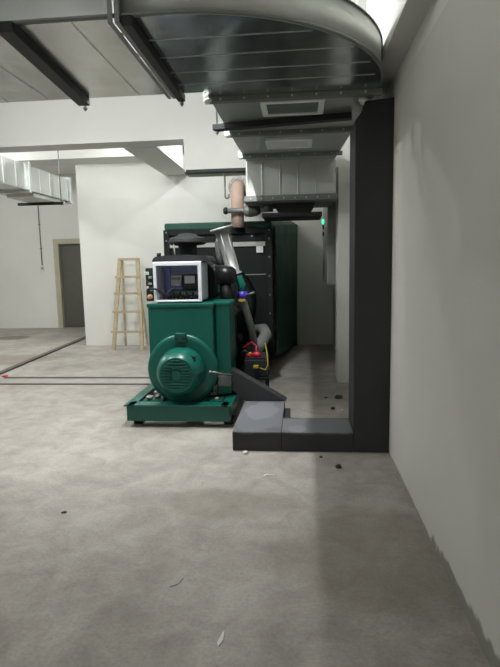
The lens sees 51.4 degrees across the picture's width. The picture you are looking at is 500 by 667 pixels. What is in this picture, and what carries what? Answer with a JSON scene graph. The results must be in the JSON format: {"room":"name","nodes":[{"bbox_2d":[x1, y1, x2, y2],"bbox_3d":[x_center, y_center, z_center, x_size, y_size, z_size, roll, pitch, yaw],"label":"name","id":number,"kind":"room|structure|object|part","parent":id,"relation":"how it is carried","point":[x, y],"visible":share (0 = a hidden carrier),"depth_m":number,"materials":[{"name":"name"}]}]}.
{"room":"mechanical room","nodes":[
{"label":"mechanical room","id":0,"kind":"room"},
{"bbox_2d":[0,174,79,327],"bbox_3d":[-5.159,-2.044,13.234,4.450,3.800,0.300,0,8,5],"label":"wall","id":1,"kind":"structure","parent":0,"point":[28,299],"depth_m":13.14,"materials":[{"name":"white paint"}]},
{"bbox_2d":[37,205,42,264],"bbox_3d":[-5.261,-2.594,13.002,0.050,1.765,0.030,0,8,5],"label":"conduit","id":2,"kind":"object","parent":1,"relation":"attached to","point":[37,205],"visible":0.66,"depth_m":13.02,"materials":[{"name":"grey metal"}]},
{"bbox_2d":[53,238,84,327],"bbox_3d":[-4.380,-1.266,13.183,1.060,2.240,0.180,0,8,5],"label":"door","id":3,"kind":"structure","parent":1,"relation":"in","point":[67,254],"depth_m":13.20,"materials":[{"name":"grey metal"}]},
{"bbox_2d":[32,0,354,174],"bbox_3d":[-3.371,-3.012,5.184,9.550,0.150,15.600,0,8,5],"label":"ceiling","id":4,"kind":"structure","parent":0,"point":[64,169],"depth_m":12.12,"materials":[{"name":"white paint"}]},
{"bbox_2d":[17,151,63,205],"bbox_3d":[-3.600,-2.793,8.832,0.800,1.228,0.060,0,8,5],"label":"hanger","id":5,"kind":"object","parent":4,"relation":"hanging from","point":[61,202],"visible":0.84,"depth_m":8.87,"materials":[{"name":"black metal"}]},
{"bbox_2d":[0,155,72,204],"bbox_3d":[-3.796,-2.253,7.149,0.760,0.490,4.800,0,8,5],"label":"air duct","id":6,"kind":"object","parent":5,"relation":"hanging from","point":[20,181],"visible":0.91,"depth_m":8.19,"materials":[{"name":"silver metal"}]},
{"bbox_2d":[7,192,64,204],"bbox_3d":[-3.574,-2.257,8.749,0.460,0.070,1.100,0,8,5],"label":"outlet","id":7,"kind":"object","parent":6,"relation":"attached to","point":[34,197],"depth_m":8.47,"materials":[{"name":"grey metal"}]},
{"bbox_3d":[-3.232,-2.796,8.797,0.060,1.228,0.060,0,8,5],"label":"threaded rod","id":8,"kind":"part","parent":5,"relation":"part of","materials":[{"name":"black metal"}]},
{"bbox_2d":[0,21,89,110],"bbox_3d":[-1.210,-2.112,3.090,0.084,1.172,1.235,-1,8,1],"label":"hanger","id":9,"kind":"object","parent":4,"relation":"hanging from","point":[9,30],"visible":0.94,"depth_m":2.94,"materials":[{"name":"black metal"}]},
{"bbox_2d":[121,15,184,105],"bbox_3d":[-0.550,-2.118,3.037,0.052,1.172,1.211,0,8,5],"label":"hanger","id":10,"kind":"object","parent":4,"relation":"hanging from","point":[129,24],"visible":0.94,"depth_m":2.89,"materials":[{"name":"black metal"}]},
{"bbox_2d":[0,0,383,220],"bbox_3d":[-1.566,-1.622,4.835,5.190,0.885,4.440,0,8,5],"label":"duct","id":11,"kind":"object","parent":10,"relation":"hanging from","point":[250,60],"visible":0.98,"depth_m":3.16,"materials":[{"name":"silver metal"}]},
{"bbox_2d":[223,205,272,216],"bbox_3d":[-0.023,-1.561,6.603,0.635,0.164,0.164,0,8,5],"label":"pipe","id":12,"kind":"object","parent":11,"relation":"attached to","point":[248,211],"visible":0.94,"depth_m":6.55,"materials":[{"name":"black metal"}]},
{"bbox_2d":[265,136,312,148],"bbox_3d":[0.390,-1.900,5.191,0.460,0.025,0.380,0,8,5],"label":"vent grille","id":13,"kind":"object","parent":11,"relation":"attached to","point":[290,142],"depth_m":5.14,"materials":[{"name":"grey metal"}]},
{"bbox_2d":[260,99,324,116],"bbox_3d":[0.328,-1.743,4.007,0.480,0.025,0.370,0,8,5],"label":"vent grille","id":14,"kind":"object","parent":11,"relation":"attached to","point":[311,106],"depth_m":4.01,"materials":[{"name":"grey metal"}]},
{"bbox_2d":[212,111,351,134],"bbox_3d":[0.242,-2.288,4.251,1.164,1.184,0.080,1,8,14],"label":"hanger","id":15,"kind":"object","parent":4,"relation":"hanging from","point":[341,116],"visible":0.94,"depth_m":4.29,"materials":[{"name":"black metal"}]},
{"bbox_3d":[-0.292,-2.295,4.388,0.028,1.184,0.032,0,8,5],"label":"threaded rod","id":16,"kind":"part","parent":15,"relation":"part of","materials":[{"name":"silver metal"}]},
{"bbox_2d":[75,162,335,345],"bbox_3d":[-0.559,-1.862,11.153,5.100,3.800,3.000,0,8,5],"label":"wall","id":17,"kind":"structure","parent":0,"point":[124,209],"depth_m":9.72,"materials":[{"name":"white paint"}]},
{"bbox_2d":[0,148,183,165],"bbox_3d":[-4.332,-3.296,9.518,6.420,0.380,0.550,0,8,5],"label":"ceiling","id":18,"kind":"structure","parent":17,"relation":"attached to","point":[111,155],"depth_m":9.21,"materials":[{"name":"white paint"}]},
{"bbox_2d":[124,145,185,174],"bbox_3d":[-1.452,-3.082,8.414,0.480,0.630,2.250,0,8,5],"label":"beam","id":19,"kind":"structure","parent":17,"relation":"attached to","point":[168,160],"depth_m":8.30,"materials":[{"name":"white paint"}]},
{"bbox_2d":[228,176,245,227],"bbox_3d":[-0.037,-1.903,8.096,0.280,0.679,2.925,0,8,5],"label":"exhaust elbow","id":20,"kind":"object","parent":17,"relation":"attached to","point":[237,185],"visible":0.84,"depth_m":6.70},
{"bbox_2d":[0,327,490,666],"bbox_3d":[-3.293,0.889,5.698,9.550,0.120,15.600,0,8,5],"label":"floor","id":21,"kind":"structure","parent":0,"point":[316,563],"depth_m":2.90,"materials":[{"name":"concrete"}]},
{"bbox_2d":[0,336,85,374],"bbox_3d":[-3.607,0.338,9.353,0.090,0.030,4.318,-1,8,1],"label":"floor strip","id":22,"kind":"object","parent":21,"relation":"on","point":[3,371],"visible":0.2,"depth_m":8.84,"materials":[{"name":"grey metal"}]},
{"bbox_2d":[0,383,150,384],"bbox_3d":[-2.282,0.659,6.783,2.400,0.012,0.050,0,8,5],"label":"floor strip","id":23,"kind":"object","parent":21,"relation":"on","point":[0,383],"visible":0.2,"depth_m":6.77,"materials":[{"name":"grey metal"}]},
{"bbox_2d":[4,377,148,377],"bbox_3d":[-2.246,0.608,7.168,2.400,0.012,0.050,0,8,5],"label":"floor strip","id":24,"kind":"object","parent":21,"relation":"on","point":[4,377],"visible":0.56,"depth_m":7.16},
{"bbox_2d":[111,258,148,350],"bbox_3d":[-2.221,-0.555,9.636,0.617,1.672,0.555,0,8,5],"label":"ladder","id":25,"kind":"object","parent":21,"relation":"on","point":[120,264],"visible":1,"depth_m":9.52,"materials":[{"name":"brown wood"}]},
{"bbox_3d":[-2.447,-0.539,9.552,0.078,1.670,0.378,2,8,25],"label":"rail","id":26,"kind":"part","parent":25,"relation":"part of","materials":[{"name":"brown wood"}]},
{"bbox_3d":[-2.378,-0.561,9.823,0.042,1.640,0.241,-4,8,-18],"label":"leg","id":27,"kind":"part","parent":25,"relation":"part of","materials":[{"name":"brown wood"}]},
{"bbox_3d":[-2.014,-0.542,9.511,0.078,1.670,0.378,-3,8,-14],"label":"rail","id":28,"kind":"part","parent":25,"relation":"part of","materials":[{"name":"brown wood"}]},
{"bbox_3d":[-2.031,-0.563,9.790,0.042,1.640,0.241,3,9,29],"label":"leg","id":29,"kind":"part","parent":25,"relation":"part of","materials":[{"name":"brown wood"}]},
{"bbox_2d":[169,578,182,586],"bbox_3d":[-0.350,1.191,2.486,0.025,0.004,0.084,3,8,27],"label":"paper scrap","id":30,"kind":"object","parent":21,"relation":"on","point":[178,581],"visible":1,"depth_m":2.48,"materials":[{"name":"white paper"}]},
{"bbox_2d":[124,221,297,424],"bbox_3d":[-0.320,-0.577,7.184,1.954,2.280,5.110,0,8,5],"label":"generator","id":31,"kind":"object","parent":21,"relation":"on","point":[211,288],"visible":0.98,"depth_m":5.25,"materials":[{"name":"green enamelled metal"},{"name":"black painted metal"},{"name":"black rubber"}]},
{"bbox_3d":[-0.968,-0.472,5.034,0.075,0.320,0.020,0,8,5],"label":"panel door","id":32,"kind":"part","parent":31,"relation":"part of","materials":[{"name":"black metal"}]},
{"bbox_3d":[-0.691,-0.492,4.962,0.468,0.385,0.024,0,8,5],"label":"frame","id":33,"kind":"part","parent":31,"relation":"part of","materials":[{"name":"silver metal"}]},
{"bbox_3d":[-0.674,-0.508,5.143,0.460,0.390,0.360,0,8,5],"label":"control panel","id":34,"kind":"part","parent":31,"relation":"part of","materials":[{"name":"white metal"}]},
{"bbox_3d":[-0.290,0.431,5.053,0.245,0.176,0.115,-8,10,-43],"label":"lever","id":35,"kind":"part","parent":31,"relation":"part of","materials":[{"name":"silver metal"}]},
{"bbox_3d":[0.130,-1.114,6.883,0.090,0.085,0.008,0,8,5],"label":"label plate","id":36,"kind":"part","parent":31,"relation":"part of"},
{"bbox_2d":[217,631,223,646],"bbox_3d":[-0.115,1.236,2.106,0.017,0.004,0.090,1,8,18],"label":"paper scrap","id":37,"kind":"object","parent":21,"relation":"on","point":[220,640],"visible":1,"depth_m":2.10,"materials":[{"name":"white paper"}]},
{"bbox_2d":[241,342,269,386],"bbox_3d":[0.065,0.423,5.710,0.304,0.667,0.430,0,8,5],"label":"battery","id":38,"kind":"object","parent":21,"relation":"on","point":[256,364],"visible":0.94,"depth_m":5.55,"materials":[{"name":"black plastic"}]},
{"bbox_2d":[231,366,289,450],"bbox_3d":[0.062,0.639,4.741,0.595,0.493,1.100,0,8,5],"label":"plinth","id":39,"kind":"object","parent":21,"relation":"on","point":[258,426],"visible":0.85,"depth_m":4.66,"materials":[{"name":"grey paint"}]},
{"bbox_2d":[383,0,499,666],"bbox_3d":[1.148,-0.877,3.422,0.250,3.800,12.200,0,8,5],"label":"wall","id":40,"kind":"structure","parent":0,"point":[444,407],"depth_m":2.37,"materials":[{"name":"white paint"}]},
{"bbox_2d":[0,92,349,176],"bbox_3d":[-3.191,-2.686,7.313,9.100,1.060,0.350,0,8,5],"label":"beam","id":41,"kind":"structure","parent":40,"relation":"attached to","point":[143,120],"depth_m":6.98,"materials":[{"name":"white paint"}]},
{"bbox_2d":[184,168,245,174],"bbox_3d":[-0.445,-2.160,6.887,0.840,0.060,0.110,0,8,5],"label":"steel angle","id":42,"kind":"object","parent":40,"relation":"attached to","point":[226,170],"visible":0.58,"depth_m":6.90,"materials":[{"name":"grey metal"}]},
{"bbox_2d":[224,172,229,198],"bbox_3d":[-0.308,-1.958,6.891,0.074,0.346,0.024,0,8,5],"label":"hanger","id":43,"kind":"object","parent":42,"relation":"hanging from","point":[225,197],"visible":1,"depth_m":6.89,"materials":[{"name":"grey metal"}]},
{"bbox_2d":[322,203,335,284],"bbox_3d":[1.190,-1.297,7.517,0.276,1.120,1.400,0,8,5],"label":"electrical cabinet","id":44,"kind":"object","parent":40,"relation":"attached to","point":[329,213],"visible":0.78,"depth_m":6.87,"materials":[{"name":"grey metal"}]},
{"bbox_2d":[333,285,335,349],"bbox_3d":[1.432,-0.931,8.151,0.080,2.660,2.800,0,8,5],"label":"trim","id":45,"kind":"structure","parent":40,"relation":"attached to","point":[334,286],"depth_m":9.22,"materials":[{"name":"white paint"}]},
{"bbox_2d":[282,97,393,452],"bbox_3d":[0.671,-0.415,4.188,0.849,2.703,0.420,0,8,5],"label":"duct","id":46,"kind":"object","parent":40,"relation":"attached to","point":[366,429],"visible":1,"depth_m":4.00,"materials":[{"name":"black metal"}]},
{"bbox_3d":[0.558,0.845,4.372,0.569,0.160,0.410,0,8,5],"label":"sill","id":47,"kind":"part","parent":46,"relation":"part of","materials":[{"name":"grey metal"}]},
{"bbox_3d":[0.956,-0.411,4.167,0.279,2.689,0.410,0,8,5],"label":"post","id":48,"kind":"part","parent":46,"relation":"part of","materials":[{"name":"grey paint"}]},
{"bbox_2d":[336,165,349,382],"bbox_3d":[1.211,-0.720,6.579,0.225,2.660,0.400,0,8,5],"label":"pillar","id":49,"kind":"structure","parent":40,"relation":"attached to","point":[343,171],"depth_m":6.40,"materials":[{"name":"white paint"}]},
{"bbox_2d":[355,0,432,98],"bbox_3d":[0.680,-1.904,0.948,0.203,1.100,7.300,0,8,5],"label":"beam","id":50,"kind":"structure","parent":40,"relation":"attached to","point":[398,21],"depth_m":3.23,"materials":[{"name":"white paint"}]}
]}

